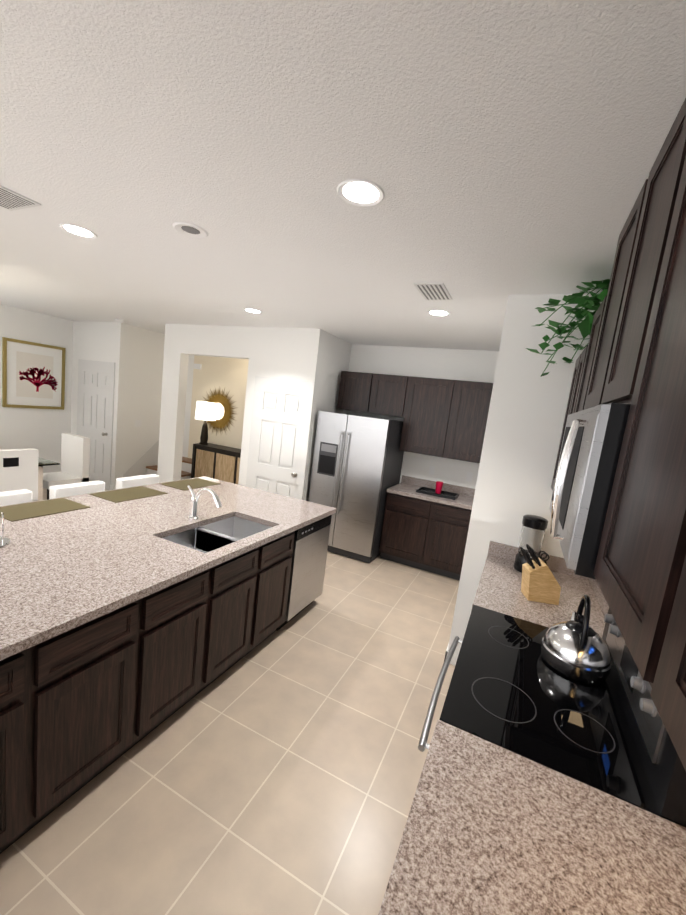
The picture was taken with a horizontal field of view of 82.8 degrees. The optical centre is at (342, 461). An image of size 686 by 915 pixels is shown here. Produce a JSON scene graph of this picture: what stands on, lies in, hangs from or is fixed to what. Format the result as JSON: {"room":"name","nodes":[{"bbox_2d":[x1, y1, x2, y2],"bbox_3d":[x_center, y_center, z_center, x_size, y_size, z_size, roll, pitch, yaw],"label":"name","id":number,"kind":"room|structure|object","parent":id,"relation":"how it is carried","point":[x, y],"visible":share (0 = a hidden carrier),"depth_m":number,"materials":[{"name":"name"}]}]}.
{"room":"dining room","nodes":[
{"label":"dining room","id":0,"kind":"room"},
{"bbox_2d":[0,488,459,914],"bbox_3d":[-2.013,1.081,4.123,7.975,0.060,9.500,11,9,24],"label":"floor","id":1,"kind":"structure","parent":0,"point":[278,772],"depth_m":1.88,"materials":[{"name":"tile"}]},
{"bbox_2d":[0,489,32,505],"bbox_3d":[-2.319,0.725,2.709,0.420,0.955,0.400,11,9,24],"label":"bar stool","id":2,"kind":"object","parent":1,"relation":"on","point":[15,497],"visible":0.12,"depth_m":2.78,"materials":[{"name":"white leather"}]},
{"bbox_2d":[0,448,37,501],"bbox_3d":[-3.561,0.358,4.015,0.502,1.020,0.480,11,9,24],"label":"dining chair","id":3,"kind":"object","parent":1,"relation":"on","point":[18,469],"visible":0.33,"depth_m":3.94,"materials":[{"name":"white fabric"}]},
{"bbox_2d":[38,457,59,500],"bbox_3d":[-4.312,0.388,4.093,1.000,0.760,1.900,11,9,24],"label":"dining table","id":4,"kind":"object","parent":1,"relation":"on","point":[42,462],"visible":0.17,"depth_m":4.62,"materials":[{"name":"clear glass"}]},
{"bbox_2d":[43,433,89,499],"bbox_3d":[-3.779,0.169,5.177,0.480,1.020,0.502,11,9,24],"label":"dining chair","id":5,"kind":"object","parent":1,"relation":"on","point":[75,456],"visible":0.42,"depth_m":5.24,"materials":[{"name":"white fabric"}]},
{"bbox_2d":[49,480,104,498],"bbox_3d":[-2.086,0.684,3.205,0.420,0.955,0.400,11,9,24],"label":"bar stool","id":6,"kind":"object","parent":1,"relation":"on","point":[65,490],"visible":0.04,"depth_m":3.16,"materials":[{"name":"white leather"}]},
{"bbox_2d":[116,474,158,488],"bbox_3d":[-1.853,0.643,3.702,0.420,0.955,0.400,11,9,24],"label":"bar stool","id":7,"kind":"object","parent":1,"relation":"on","point":[132,481],"visible":0.15,"depth_m":3.65,"materials":[{"name":"white leather"}]},
{"bbox_2d":[124,440,191,479],"bbox_3d":[-3.068,-0.008,6.769,0.880,1.100,0.945,11,9,24],"label":"stairs","id":8,"kind":"structure","parent":1,"relation":"on","point":[146,463],"depth_m":6.87,"materials":[{"name":"white"}]},
{"bbox_2d":[0,492,335,853],"bbox_3d":[-1.121,0.947,2.439,0.805,0.880,2.935,11,9,24],"label":"kitchen island","id":9,"kind":"object","parent":1,"relation":"on","point":[125,626],"depth_m":1.84,"materials":[{"name":"stone"}]},
{"bbox_2d":[0,480,259,555],"bbox_3d":[-1.417,0.449,2.540,1.604,0.001,3.000,11,9,24],"label":"island countertop","id":10,"kind":"structure","parent":9,"relation":"on","point":[24,534],"depth_m":2.40,"materials":[{"name":"beige stone"}]},
{"bbox_2d":[0,512,9,546],"bbox_3d":[-1.810,0.270,2.000,0.156,0.324,0.156,11,9,24],"label":"paper towel holder","id":11,"kind":"object","parent":10,"relation":"on","point":[4,541],"visible":1,"depth_m":2.01,"materials":[{"name":"silver metal"}]},
{"bbox_2d":[0,498,89,521],"bbox_3d":[-2.038,0.318,2.621,0.320,0.003,0.470,11,9,24],"label":"placemat","id":12,"kind":"object","parent":10,"relation":"on","point":[11,513],"depth_m":2.61,"materials":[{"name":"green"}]},
{"bbox_2d":[90,486,167,502],"bbox_3d":[-1.759,0.269,3.217,0.320,0.003,0.470,11,9,24],"label":"placemat","id":13,"kind":"object","parent":10,"relation":"on","point":[127,494],"depth_m":3.19,"materials":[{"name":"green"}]},
{"bbox_2d":[159,478,219,489],"bbox_3d":[-1.483,0.221,3.804,0.320,0.003,0.470,11,9,24],"label":"placemat","id":14,"kind":"object","parent":10,"relation":"on","point":[194,483],"depth_m":3.79,"materials":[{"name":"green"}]},
{"bbox_2d":[148,512,279,559],"bbox_3d":[-0.841,0.600,2.680,0.446,0.222,0.770,11,9,24],"label":"sink","id":15,"kind":"object","parent":10,"relation":"in","point":[206,539],"depth_m":2.72,"materials":[{"name":"silver metal"}]},
{"bbox_2d":[68,496,199,527],"bbox_3d":[-1.657,0.404,2.648,1.070,0.001,3.000,11,9,24],"label":"island countertop","id":16,"kind":"structure","parent":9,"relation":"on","point":[120,514],"depth_m":2.83,"materials":[{"name":"beige stone"}]},
{"bbox_2d":[191,443,240,483],"bbox_3d":[-1.877,0.260,6.545,1.430,0.920,0.370,11,9,24],"label":"console table","id":17,"kind":"object","parent":1,"relation":"on","point":[216,461],"visible":0.5,"depth_m":6.45,"materials":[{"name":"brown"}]},
{"bbox_2d":[195,401,216,444],"bbox_3d":[-2.355,-0.648,6.655,0.340,0.720,0.340,11,9,24],"label":"table lamp","id":18,"kind":"object","parent":17,"relation":"on","point":[205,411],"visible":1,"depth_m":6.52,"materials":[{"name":"white fabric"}]},
{"bbox_2d":[308,411,403,562],"bbox_3d":[0.167,0.279,5.102,0.925,1.740,0.886,11,9,24],"label":"refrigerator","id":19,"kind":"object","parent":1,"relation":"on","point":[356,467],"visible":0.83,"depth_m":4.73,"materials":[{"name":"grey metal"}]},
{"bbox_2d":[379,475,474,579],"bbox_3d":[1.129,0.811,4.859,1.137,1.020,0.621,11,9,24],"label":"base cabinet","id":20,"kind":"object","parent":1,"relation":"on","point":[426,532],"visible":0.75,"depth_m":4.64,"materials":[{"name":"brown wood"}]},
{"bbox_2d":[416,487,458,499],"bbox_3d":[1.162,0.391,4.780,0.470,0.034,0.280,11,9,24],"label":"tray","id":21,"kind":"object","parent":20,"relation":"on","point":[443,494],"visible":0.96,"depth_m":4.75,"materials":[{"name":"black plastic"}]},
{"bbox_2d":[435,481,442,493],"bbox_3d":[1.174,0.326,4.769,0.088,0.145,0.088,11,9,24],"label":"cup","id":22,"kind":"object","parent":21,"relation":"on","point":[439,484],"visible":0.85,"depth_m":4.74,"materials":[{"name":"red plastic"}]},
{"bbox_2d":[378,541,685,914],"bbox_3d":[0.251,1.310,0.524,0.651,1.020,4.903,11,9,24],"label":"countertop","id":23,"kind":"structure","parent":1,"relation":"on","point":[490,828],"depth_m":0.90,"materials":[{"name":"beige stone"}]},
{"bbox_2d":[514,514,547,572],"bbox_3d":[1.228,0.540,2.546,0.150,0.370,0.150,11,9,24],"label":"jar","id":24,"kind":"object","parent":23,"relation":"on","point":[533,529],"visible":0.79,"depth_m":2.49,"materials":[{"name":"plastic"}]},
{"bbox_2d":[520,544,560,604],"bbox_3d":[1.082,0.619,2.155,0.220,0.288,0.110,8,8,4],"label":"knife block","id":25,"kind":"object","parent":23,"relation":"on","point":[539,582],"visible":1,"depth_m":2.11,"materials":[{"name":"brown wood"}]},
{"bbox_2d":[418,605,685,827],"bbox_3d":[0.707,1.119,1.531,0.713,1.230,0.874,11,9,24],"label":"range","id":26,"kind":"object","parent":1,"relation":"on","point":[511,689],"visible":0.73,"depth_m":1.27,"materials":[{"name":"black glass"}]},
{"bbox_2d":[541,595,611,683],"bbox_3d":[0.959,0.677,1.581,0.244,0.300,0.294,11,9,24],"label":"kettle","id":27,"kind":"object","parent":26,"relation":"on","point":[575,647],"visible":1,"depth_m":1.49,"materials":[{"name":"silver metal"}]},
{"bbox_2d":[0,294,601,654],"bbox_3d":[-2.297,-0.207,2.971,7.975,2.720,7.370,11,9,24],"label":"wall","id":28,"kind":"structure","parent":0,"point":[163,386],"depth_m":5.11,"materials":[{"name":"white paint"}]},
{"bbox_2d":[2,337,65,409],"bbox_3d":[-4.904,-1.359,6.209,0.030,1.030,0.860,11,9,24],"label":"picture frame","id":29,"kind":"object","parent":28,"relation":"attached to","point":[33,374],"visible":1,"depth_m":6.17,"materials":[{"name":"beige"}]},
{"bbox_2d":[77,359,114,489],"bbox_3d":[-4.186,-0.613,6.501,0.920,2.095,0.088,11,9,24],"label":"closet door","id":30,"kind":"structure","parent":28,"relation":"in","point":[95,398],"depth_m":6.48,"materials":[{"name":"white wood"}]},
{"bbox_2d":[194,363,201,368],"bbox_3d":[-2.581,-1.682,6.913,0.160,0.090,0.028,11,9,24],"label":"box","id":31,"kind":"object","parent":28,"relation":"attached to","point":[197,366],"visible":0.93,"depth_m":6.89,"materials":[{"name":"white plastic"}]},
{"bbox_2d":[202,389,237,434],"bbox_3d":[-2.183,-0.870,6.798,0.900,0.900,0.020,11,9,24],"label":"sunburst mirror","id":32,"kind":"object","parent":28,"relation":"attached to","point":[223,412],"visible":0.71,"depth_m":6.76,"materials":[{"name":"gold glass"}]},
{"bbox_2d":[246,376,314,499],"bbox_3d":[-0.878,0.001,4.999,0.890,2.095,0.088,11,9,24],"label":"pantry door","id":33,"kind":"structure","parent":28,"relation":"in","point":[280,432],"depth_m":4.97,"materials":[{"name":"white wood"}]},
{"bbox_2d":[106,485,457,665],"bbox_3d":[-2.816,1.042,3.154,7.070,0.090,7.075,11,9,24],"label":"baseboard","id":34,"kind":"structure","parent":28,"relation":"attached to","point":[454,659],"depth_m":2.98,"materials":[{"name":"white"}]},
{"bbox_2d":[337,371,380,412],"bbox_3d":[0.260,-0.924,5.274,0.550,0.510,0.350,11,9,24],"label":"upper cabinet","id":35,"kind":"object","parent":28,"relation":"attached to","point":[357,390],"depth_m":5.11,"materials":[{"name":"brown wood"}]},
{"bbox_2d":[373,374,408,418],"bbox_3d":[0.614,-0.858,5.113,0.551,0.510,0.350,11,9,24],"label":"upper cabinet","id":36,"kind":"object","parent":28,"relation":"attached to","point":[392,392],"depth_m":4.92,"materials":[{"name":"brown wood"}]},
{"bbox_2d":[399,376,464,458],"bbox_3d":[1.091,-0.559,4.914,0.724,0.930,0.350,11,9,24],"label":"upper cabinet","id":37,"kind":"object","parent":28,"relation":"attached to","point":[445,418],"depth_m":4.74,"materials":[{"name":"brown wood"}]},
{"bbox_2d":[453,381,492,462],"bbox_3d":[1.566,-0.470,4.698,0.647,0.930,0.350,11,9,24],"label":"upper cabinet","id":38,"kind":"object","parent":28,"relation":"attached to","point":[472,417],"depth_m":4.54,"materials":[{"name":"brown wood"}]},
{"bbox_2d":[554,368,574,473],"bbox_3d":[1.522,-0.195,2.328,0.340,0.870,0.346,11,9,24],"label":"upper cabinet","id":39,"kind":"object","parent":28,"relation":"attached to","point":[574,368],"depth_m":2.49,"materials":[{"name":"brown wood"}]},
{"bbox_2d":[551,351,582,490],"bbox_3d":[1.442,-0.181,2.156,0.340,0.870,0.346,11,9,24],"label":"upper cabinet","id":40,"kind":"object","parent":28,"relation":"attached to","point":[580,359],"depth_m":2.44,"materials":[{"name":"brown wood"}]},
{"bbox_2d":[571,301,602,413],"bbox_3d":[1.317,-0.227,1.864,0.340,1.010,0.439,11,9,24],"label":"upper cabinet","id":41,"kind":"object","parent":28,"relation":"attached to","point":[587,351],"depth_m":1.97,"materials":[{"name":"brown wood"}]},
{"bbox_2d":[526,279,609,376],"bbox_3d":[1.368,-0.760,2.153,0.603,0.580,0.642,11,9,24],"label":"ivy plant","id":42,"kind":"object","parent":41,"relation":"on","point":[588,304],"visible":0.29,"depth_m":2.13,"materials":[{"name":"green plant"}]},
{"bbox_2d":[579,212,630,410],"bbox_3d":[1.157,-0.538,1.383,0.340,0.765,0.518,11,9,24],"label":"upper cabinet","id":43,"kind":"object","parent":28,"relation":"attached to","point":[605,310],"depth_m":1.62,"materials":[{"name":"brown wood"}]},
{"bbox_2d":[591,98,685,406],"bbox_3d":[1.004,-0.511,1.057,0.340,0.765,0.517,11,9,24],"label":"upper cabinet","id":44,"kind":"object","parent":28,"relation":"attached to","point":[633,353],"depth_m":1.17,"materials":[{"name":"brown wood"}]},
{"bbox_2d":[549,403,630,578],"bbox_3d":[0.958,0.071,1.327,0.444,0.454,0.872,11,9,24],"label":"microwave","id":45,"kind":"object","parent":44,"relation":"attached to","point":[587,464],"visible":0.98,"depth_m":1.01,"materials":[{"name":"silver metal"}]},
{"bbox_2d":[593,122,685,635],"bbox_3d":[0.734,-0.158,0.606,0.340,1.040,0.578,11,9,24],"label":"upper cabinet","id":46,"kind":"object","parent":28,"relation":"attached to","point":[658,367],"depth_m":0.82,"materials":[{"name":"brown wood"}]},
{"bbox_2d":[623,374,685,770],"bbox_3d":[0.538,-0.123,0.189,0.340,1.040,0.656,11,9,24],"label":"upper cabinet","id":47,"kind":"object","parent":28,"relation":"attached to","point":[654,636],"depth_m":0.56,"materials":[{"name":"brown wood"}]},
{"bbox_2d":[0,0,685,350],"bbox_3d":[-1.679,-1.663,3.740,7.975,0.080,9.500,11,9,24],"label":"ceiling","id":48,"kind":"structure","parent":0,"point":[498,152],"depth_m":1.38,"materials":[{"name":"white paint"}]},
{"bbox_2d":[0,185,40,210],"bbox_3d":[-1.859,-1.389,1.952,0.300,0.009,0.460,11,9,24],"label":"ceiling vent","id":49,"kind":"object","parent":48,"relation":"in","point":[10,200],"depth_m":2.08,"materials":[{"name":"white metal"}]},
{"bbox_2d":[59,223,97,238],"bbox_3d":[-1.638,-1.427,2.410,0.205,0.007,0.201,11,9,24],"label":"recessed light","id":50,"kind":"object","parent":48,"relation":"in","point":[73,230],"depth_m":2.42,"materials":[{"name":"white plastic"}]},
{"bbox_2d":[173,222,207,237],"bbox_3d":[-0.854,-1.299,2.184,0.191,0.007,0.186,11,9,24],"label":"recessed light","id":51,"kind":"object","parent":48,"relation":"in","point":[182,227],"depth_m":2.19,"materials":[{"name":"white plastic"}]},
{"bbox_2d":[337,179,384,205],"bbox_3d":[0.074,-1.104,1.600,0.196,0.007,0.199,11,9,24],"label":"recessed light","id":52,"kind":"object","parent":48,"relation":"in","point":[359,193],"depth_m":1.61,"materials":[{"name":"white glass"}]},
{"bbox_2d":[413,283,451,299],"bbox_3d":[0.642,-1.197,2.755,0.200,0.009,0.360,11,9,24],"label":"ceiling vent","id":53,"kind":"object","parent":48,"relation":"in","point":[430,291],"depth_m":2.73,"materials":[{"name":"white metal"}]},
{"bbox_2d":[427,310,450,316],"bbox_3d":[0.814,-1.250,3.289,0.189,0.007,0.192,11,9,24],"label":"recessed light","id":54,"kind":"object","parent":48,"relation":"in","point":[441,313],"depth_m":3.30,"materials":[{"name":"white glass"}]}
]}

